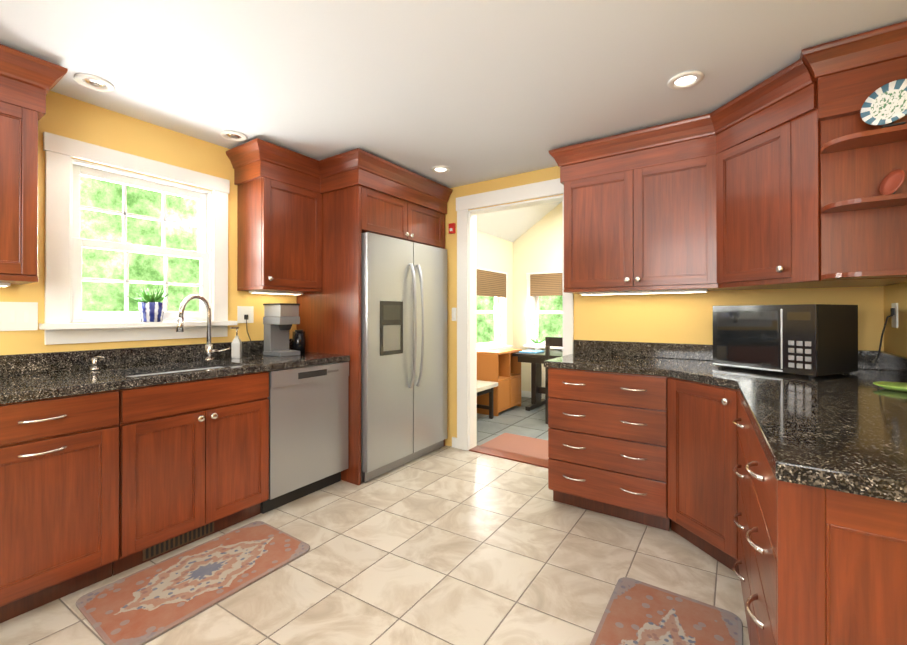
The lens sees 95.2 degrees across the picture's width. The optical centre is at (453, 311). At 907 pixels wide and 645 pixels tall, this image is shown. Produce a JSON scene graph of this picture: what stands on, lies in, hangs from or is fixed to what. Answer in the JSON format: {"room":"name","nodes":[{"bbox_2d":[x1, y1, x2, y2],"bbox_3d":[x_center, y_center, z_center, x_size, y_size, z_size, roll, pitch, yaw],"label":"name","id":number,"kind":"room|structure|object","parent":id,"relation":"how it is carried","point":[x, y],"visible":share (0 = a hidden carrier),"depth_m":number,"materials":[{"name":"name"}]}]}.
{"room":"kitchen","nodes":[
{"label":"kitchen","id":0,"kind":"room"},
{"bbox_2d":[0,91,296,354],"bbox_3d":[-2.137,0.043,2.117,0.120,2.350,5.340,0,0,34],"label":"wall","id":1,"kind":"structure","parent":0,"point":[71,118],"depth_m":2.38,"materials":[{"name":"yellow paint"}]},
{"bbox_2d":[0,302,37,330],"bbox_3d":[-2.122,0.023,2.022,0.010,0.140,0.130,0,0,34],"label":"light switch","id":2,"kind":"object","parent":1,"relation":"attached to","point":[18,316],"visible":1,"depth_m":2.02,"materials":[{"name":"white plastic"}]},
{"bbox_2d":[0,44,67,284],"bbox_3d":[-2.223,-0.621,1.542,0.385,0.975,1.089,0,0,34],"label":"upper cabinet","id":3,"kind":"object","parent":1,"relation":"attached to","point":[28,82],"visible":1,"depth_m":1.80,"materials":[{"name":"brown wood"}]},
{"bbox_2d":[0,283,10,286],"bbox_3d":[-2.215,-0.125,1.729,0.090,0.016,0.490,0,0,34],"label":"under-cabinet light","id":4,"kind":"object","parent":3,"relation":"attached to","point":[5,284],"visible":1,"depth_m":1.90,"materials":[{"name":"white plastic"}]},
{"bbox_2d":[39,132,236,344],"bbox_3d":[-1.831,-0.368,2.485,0.235,1.076,0.950,0,0,34],"label":"kitchen window","id":5,"kind":"structure","parent":1,"relation":"in","point":[66,317],"depth_m":2.36,"materials":[{"name":"white wood"}]},
{"bbox_2d":[127,286,168,321],"bbox_3d":[-1.772,-0.048,2.418,0.173,0.216,0.219,0,0,34],"label":"plant pot","id":6,"kind":"object","parent":5,"relation":"on","point":[151,307],"visible":1,"depth_m":2.40,"materials":[{"name":"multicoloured ceramic"}]},
{"bbox_2d":[237,306,259,350],"bbox_3d":[-1.463,0.125,2.963,0.042,0.327,0.147,0,0,34],"label":"outlet","id":7,"kind":"object","parent":1,"relation":"attached to","point":[245,314],"visible":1,"depth_m":2.95,"materials":[{"name":"white plastic"}]},
{"bbox_2d":[226,138,452,485],"bbox_3d":[-0.788,0.059,3.284,0.795,2.324,1.608,0,0,34],"label":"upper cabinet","id":8,"kind":"object","parent":1,"relation":"attached to","point":[304,222],"visible":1,"depth_m":2.96,"materials":[{"name":"brown wood"}]},
{"bbox_2d":[249,291,302,294],"bbox_3d":[-1.306,-0.138,3.064,0.090,0.016,0.380,0,0,34],"label":"under-cabinet light","id":9,"kind":"object","parent":8,"relation":"attached to","point":[274,292],"visible":1,"depth_m":3.01,"materials":[{"name":"white plastic"}]},
{"bbox_2d":[0,397,749,644],"bbox_3d":[0.060,1.243,2.081,3.790,0.050,7.760,0,0,34],"label":"floor","id":10,"kind":"structure","parent":0,"point":[447,545],"depth_m":1.95,"materials":[{"name":"tile"}]},
{"bbox_2d":[0,390,118,622],"bbox_3d":[-2.071,0.781,1.522,0.653,0.870,1.196,0,0,34],"label":"base cabinet","id":11,"kind":"object","parent":10,"relation":"on","point":[59,497],"visible":1,"depth_m":1.69,"materials":[{"name":"brown wood"}]},
{"bbox_2d":[0,339,349,403],"bbox_3d":[-1.705,0.278,2.079,0.633,0.139,2.524,0,0,34],"label":"countertop","id":12,"kind":"structure","parent":11,"relation":"on","point":[31,376],"depth_m":2.19,"materials":[{"name":"stone"}]},
{"bbox_2d":[89,356,104,370],"bbox_3d":[-1.865,0.270,2.164,0.095,0.075,0.045,0,0,34],"label":"soap pump","id":13,"kind":"object","parent":12,"relation":"on","point":[94,363],"visible":1,"depth_m":2.17,"materials":[{"name":"silver metal"}]},
{"bbox_2d":[176,295,230,360],"bbox_3d":[-1.550,0.103,2.567,0.122,0.412,0.340,0,0,34],"label":"faucet","id":14,"kind":"object","parent":12,"relation":"on","point":[209,351],"visible":1,"depth_m":2.60,"materials":[{"name":"silver metal"}]},
{"bbox_2d":[230,327,241,357],"bbox_3d":[-1.460,0.206,2.784,0.072,0.207,0.076,0,0,34],"label":"soap bottle","id":15,"kind":"object","parent":12,"relation":"on","point":[236,347],"visible":1,"depth_m":2.76,"materials":[{"name":"white plastic"}]},
{"bbox_2d":[263,303,299,356],"bbox_3d":[-1.229,0.126,2.963,0.210,0.368,0.160,0,0,34],"label":"coffee maker","id":16,"kind":"object","parent":12,"relation":"on","point":[279,319],"visible":1,"depth_m":2.92,"materials":[{"name":"grey"}]},
{"bbox_2d":[292,330,304,352],"bbox_3d":[-1.179,0.225,3.152,0.090,0.172,0.090,0,0,34],"label":"coffee canister","id":17,"kind":"object","parent":12,"relation":"on","point":[298,340],"visible":0.85,"depth_m":3.12,"materials":[{"name":"black"}]},
{"bbox_2d":[112,366,268,575],"bbox_3d":[-1.531,0.784,2.315,0.653,0.870,0.714,0,0,34],"label":"base cabinet","id":18,"kind":"object","parent":10,"relation":"on","point":[193,460],"visible":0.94,"depth_m":2.10,"materials":[{"name":"brown wood"}]},
{"bbox_2d":[76,521,309,644],"bbox_3d":[-1.156,1.212,1.929,0.510,0.010,0.820,0,0,34],"label":"area rug","id":19,"kind":"object","parent":10,"relation":"on","point":[143,606],"visible":0.98,"depth_m":1.84,"materials":[{"name":"orange fabric"}]},
{"bbox_2d":[260,361,348,513],"bbox_3d":[-1.168,0.787,2.871,0.628,0.868,0.606,0,0,34],"label":"dishwasher","id":20,"kind":"object","parent":10,"relation":"on","point":[308,429],"visible":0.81,"depth_m":2.66,"materials":[{"name":"silver metal"}]},
{"bbox_2d":[361,232,446,482],"bbox_3d":[-0.600,0.333,3.492,0.814,1.780,0.975,0,0,34],"label":"refrigerator","id":21,"kind":"object","parent":10,"relation":"on","point":[403,352],"visible":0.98,"depth_m":3.20,"materials":[{"name":"silver metal"}]},
{"bbox_2d":[477,380,497,418],"bbox_3d":[0.135,1.022,4.583,0.400,0.410,0.780,0,0,34],"label":"bench","id":22,"kind":"object","parent":10,"relation":"on","point":[484,387],"visible":0.25,"depth_m":4.73,"materials":[{"name":"beige"}]},
{"bbox_2d":[477,348,521,415],"bbox_3d":[0.585,0.857,5.191,0.300,0.745,0.650,0,0,34],"label":"cubby","id":23,"kind":"object","parent":10,"relation":"on","point":[501,367],"visible":0.88,"depth_m":5.00,"materials":[{"name":"brown wood"}]},
{"bbox_2d":[480,433,548,459],"bbox_3d":[0.695,1.220,3.742,0.770,0.008,0.500,0,0,34],"label":"area rug","id":24,"kind":"object","parent":10,"relation":"on","point":[525,445],"visible":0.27,"depth_m":3.76,"materials":[{"name":"brown fabric"}]},
{"bbox_2d":[512,349,562,410],"bbox_3d":[1.306,0.864,5.202,0.900,0.730,0.720,0,0,34],"label":"table","id":25,"kind":"object","parent":10,"relation":"on","point":[535,358],"visible":0.42,"depth_m":5.27,"materials":[{"name":"black wood"}]},
{"bbox_2d":[526,316,544,349],"bbox_3d":[1.094,0.288,5.485,0.271,0.462,0.177,0,0,34],"label":"orchid","id":26,"kind":"object","parent":25,"relation":"on","point":[536,342],"visible":0.94,"depth_m":5.46,"materials":[{"name":"white plant"}]},
{"bbox_2d":[545,337,562,423],"bbox_3d":[1.303,0.752,4.576,0.440,0.950,0.420,0,0,34],"label":"chair","id":27,"kind":"object","parent":10,"relation":"on","point":[554,341],"visible":0.15,"depth_m":4.51,"materials":[{"name":"black wood"}]},
{"bbox_2d":[548,368,670,530],"bbox_3d":[1.032,0.785,2.647,0.671,0.870,0.651,0,0,34],"label":"base cabinet","id":28,"kind":"object","parent":10,"relation":"on","point":[607,443],"visible":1,"depth_m":2.39,"materials":[{"name":"brown wood"}]},
{"bbox_2d":[590,577,742,644],"bbox_3d":[0.589,1.209,1.232,0.460,0.010,1.310,0,0,34],"label":"rug","id":29,"kind":"object","parent":10,"relation":"on","point":[636,612],"visible":1,"depth_m":1.61,"materials":[{"name":"orange fabric"}]},
{"bbox_2d":[667,377,739,573],"bbox_3d":[1.641,0.783,2.098,0.950,0.870,0.873,0,0,34],"label":"base cabinet","id":30,"kind":"object","parent":10,"relation":"on","point":[702,463],"visible":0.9,"depth_m":2.02,"materials":[{"name":"brown wood"}]},
{"bbox_2d":[544,340,723,385],"bbox_3d":[1.076,0.279,2.483,0.990,0.139,0.874,0,0,34],"label":"countertop","id":31,"kind":"structure","parent":30,"relation":"on","point":[691,362],"depth_m":2.63,"materials":[{"name":"stone"}]},
{"bbox_2d":[720,350,906,502],"bbox_3d":[1.433,0.276,1.540,0.663,0.139,2.033,0,0,34],"label":"countertop","id":32,"kind":"structure","parent":30,"relation":"on","point":[844,432],"depth_m":1.13,"materials":[{"name":"stone"}]},
{"bbox_2d":[712,304,857,377],"bbox_3d":[1.721,0.137,2.175,0.404,0.340,0.470,0,0,-26],"label":"microwave","id":33,"kind":"object","parent":32,"relation":"on","point":[811,340],"visible":1,"depth_m":2.01,"materials":[{"name":"black metal"}]},
{"bbox_2d":[873,381,906,391],"bbox_3d":[1.752,0.295,1.611,0.170,0.020,0.170,0,0,34],"label":"plate","id":34,"kind":"object","parent":32,"relation":"on","point":[898,386],"visible":1,"depth_m":1.65,"materials":[{"name":"green ceramic"}]},
{"bbox_2d":[732,393,906,644],"bbox_3d":[1.200,0.780,1.192,0.659,0.870,1.148,0,0,34],"label":"base cabinet","id":35,"kind":"object","parent":10,"relation":"on","point":[819,566],"visible":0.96,"depth_m":0.82,"materials":[{"name":"brown wood"}]},
{"bbox_2d":[0,0,906,187],"bbox_3d":[-0.620,-1.175,1.089,3.790,0.080,5.340,0,0,34],"label":"ceiling","id":36,"kind":"structure","parent":0,"point":[466,92],"depth_m":1.89,"materials":[{"name":"white paint"}]},
{"bbox_2d":[73,73,114,91],"bbox_3d":[-1.769,-1.126,2.040,0.156,0.012,0.156,0,0,34],"label":"recessed light","id":37,"kind":"object","parent":36,"relation":"in","point":[95,83],"visible":1,"depth_m":2.03,"materials":[{"name":"white plastic"}]},
{"bbox_2d":[220,130,246,141],"bbox_3d":[-1.407,-1.124,2.653,0.156,0.012,0.156,0,0,34],"label":"recessed light","id":38,"kind":"object","parent":36,"relation":"in","point":[235,136],"visible":1,"depth_m":2.64,"materials":[{"name":"white plastic"}]},
{"bbox_2d":[431,165,449,172],"bbox_3d":[-0.102,-1.121,3.264,0.156,0.012,0.156,0,0,34],"label":"recessed light","id":39,"kind":"object","parent":36,"relation":"in","point":[440,169],"visible":1,"depth_m":3.25,"materials":[{"name":"white plastic"}]},
{"bbox_2d":[667,70,703,89],"bbox_3d":[1.129,-1.126,2.016,0.156,0.012,0.156,0,0,34],"label":"recessed light","id":40,"kind":"object","parent":36,"relation":"in","point":[685,80],"visible":1,"depth_m":2.01,"materials":[{"name":"white plastic"}]},
{"bbox_2d":[477,231,512,348],"bbox_3d":[0.210,0.104,5.213,0.120,2.250,2.420,0,0,34],"label":"wall","id":41,"kind":"structure","parent":0,"point":[495,253],"depth_m":5.76,"materials":[{"name":"beige paint"}]},
{"bbox_2d":[477,269,505,297],"bbox_3d":[0.496,-0.365,5.467,0.012,0.330,0.860,0,0,34],"label":"window blind","id":42,"kind":"object","parent":41,"relation":"attached to","point":[491,284],"visible":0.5,"depth_m":5.46,"materials":[{"name":"brown wood"}]},
{"bbox_2d":[477,267,512,350],"bbox_3d":[0.458,0.012,5.492,0.235,1.136,1.020,0,0,34],"label":"window","id":43,"kind":"structure","parent":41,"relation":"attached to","point":[499,311],"depth_m":5.80,"materials":[{"name":"white wood"}]},
{"bbox_2d":[477,202,560,241],"bbox_3d":[1.631,-1.565,4.222,3.590,1.239,2.470,0,0,34],"label":"ceiling","id":44,"kind":"structure","parent":0,"point":[511,225],"depth_m":5.50,"materials":[{"name":"white paint"}]},
{"bbox_2d":[513,202,561,390],"bbox_3d":[2.292,-0.446,5.189,3.350,3.350,0.120,0,0,34],"label":"wall","id":45,"kind":"structure","parent":0,"point":[537,246],"depth_m":5.93,"materials":[{"name":"beige paint"}]},
{"bbox_2d":[521,390,544,398],"bbox_3d":[2.255,1.184,5.129,3.350,0.090,0.012,0,0,34],"label":"baseboard","id":46,"kind":"structure","parent":45,"relation":"attached to","point":[527,394],"depth_m":5.93,"materials":[{"name":"white wood"}]},
{"bbox_2d":[523,271,562,350],"bbox_3d":[1.509,0.013,5.663,1.100,1.136,0.235,0,0,34],"label":"window","id":47,"kind":"structure","parent":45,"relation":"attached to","point":[534,311],"depth_m":5.90,"materials":[{"name":"white wood"}]},
{"bbox_2d":[530,273,562,295],"bbox_3d":[1.482,-0.374,5.626,0.940,0.310,0.012,0,0,34],"label":"window blind","id":48,"kind":"object","parent":45,"relation":"attached to","point":[549,284],"visible":0.36,"depth_m":5.75,"materials":[{"name":"brown wood"}]},
{"bbox_2d":[445,166,883,446],"bbox_3d":[0.898,0.047,3.209,3.670,2.350,0.120,0,0,34],"label":"wall","id":49,"kind":"structure","parent":0,"point":[682,318],"depth_m":2.84,"materials":[{"name":"yellow paint"}]},
{"bbox_2d":[449,223,455,233],"bbox_3d":[-0.014,-0.751,3.739,0.060,0.090,0.033,0,0,34],"label":"fire alarm","id":50,"kind":"object","parent":49,"relation":"attached to","point":[452,228],"visible":1,"depth_m":3.73,"materials":[{"name":"red plastic"}]},
{"bbox_2d":[452,308,456,320],"bbox_3d":[0.005,0.024,3.737,0.050,0.120,0.009,0,0,34],"label":"light switch","id":51,"kind":"object","parent":49,"relation":"attached to","point":[454,314],"visible":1,"depth_m":3.73,"materials":[{"name":"white plastic"}]},
{"bbox_2d":[469,445,547,467],"bbox_3d":[0.523,1.217,3.460,0.839,0.012,0.150,0,0,34],"label":"threshold","id":52,"kind":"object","parent":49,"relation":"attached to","point":[535,461],"depth_m":3.46,"materials":[{"name":"brown wood"}]},
{"bbox_2d":[456,178,573,450],"bbox_3d":[0.518,0.101,3.465,1.095,2.245,0.164,0,0,34],"label":"trim","id":53,"kind":"structure","parent":49,"relation":"attached to","point":[466,329],"depth_m":3.65,"materials":[{"name":"white wood"}]},
{"bbox_2d":[549,45,828,293],"bbox_3d":[1.225,-0.620,2.460,1.370,0.972,0.751,0,0,34],"label":"upper cabinet","id":54,"kind":"object","parent":49,"relation":"attached to","point":[774,181],"depth_m":2.35,"materials":[{"name":"brown wood"}]},
{"bbox_2d":[580,289,707,294],"bbox_3d":[1.222,-0.124,2.717,0.760,0.016,0.090,0,0,34],"label":"under-cabinet light","id":55,"kind":"object","parent":54,"relation":"attached to","point":[652,292],"visible":1,"depth_m":2.66,"materials":[{"name":"white plastic"}]},
{"bbox_2d":[884,282,906,356],"bbox_3d":[0.863,0.036,0.003,0.120,2.350,5.220,0,0,34],"label":"wall","id":56,"kind":"structure","parent":0,"point":[895,340],"depth_m":2.02,"materials":[{"name":"yellow paint"}]},
{"bbox_2d":[817,25,906,287],"bbox_3d":[1.923,-0.621,1.985,0.350,0.972,0.751,0,0,34],"label":"open corner shelf","id":57,"kind":"object","parent":56,"relation":"attached to","point":[868,227],"depth_m":1.71,"materials":[{"name":"brown wood"}]},
{"bbox_2d":[860,79,906,127],"bbox_3d":[1.682,-0.799,1.595,0.151,0.179,0.102,0,0,34],"label":"plate","id":58,"kind":"object","parent":57,"relation":"on","point":[885,104],"visible":0.94,"depth_m":1.60,"materials":[{"name":"multicoloured"}]},
{"bbox_2d":[879,169,904,194],"bbox_3d":[1.734,-0.504,1.633,0.061,0.109,0.090,0,0,34],"label":"decor","id":59,"kind":"object","parent":57,"relation":"on","point":[892,182],"visible":0.92,"depth_m":1.64,"materials":[{"name":"brown ceramic"}]},
{"bbox_2d":[858,303,897,364],"bbox_3d":[2.121,0.115,2.076,0.132,0.313,0.103,0,0,34],"label":"outlet","id":60,"kind":"object","parent":56,"relation":"attached to","point":[894,310],"visible":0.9,"depth_m":2.04,"materials":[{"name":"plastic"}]},
{"label":"outside","id":61,"kind":"structure","parent":0,"visible":0},
{"bbox_2d":[80,175,199,311],"bbox_3d":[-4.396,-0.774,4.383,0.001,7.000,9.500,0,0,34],"label":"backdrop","id":62,"kind":"structure","parent":61,"point":[101,263],"depth_m":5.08,"materials":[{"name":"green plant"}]},
{"bbox_2d":[477,296,562,342],"bbox_3d":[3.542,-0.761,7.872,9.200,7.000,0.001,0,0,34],"label":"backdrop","id":63,"kind":"structure","parent":61,"point":[550,325],"depth_m":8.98,"materials":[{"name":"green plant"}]}
]}

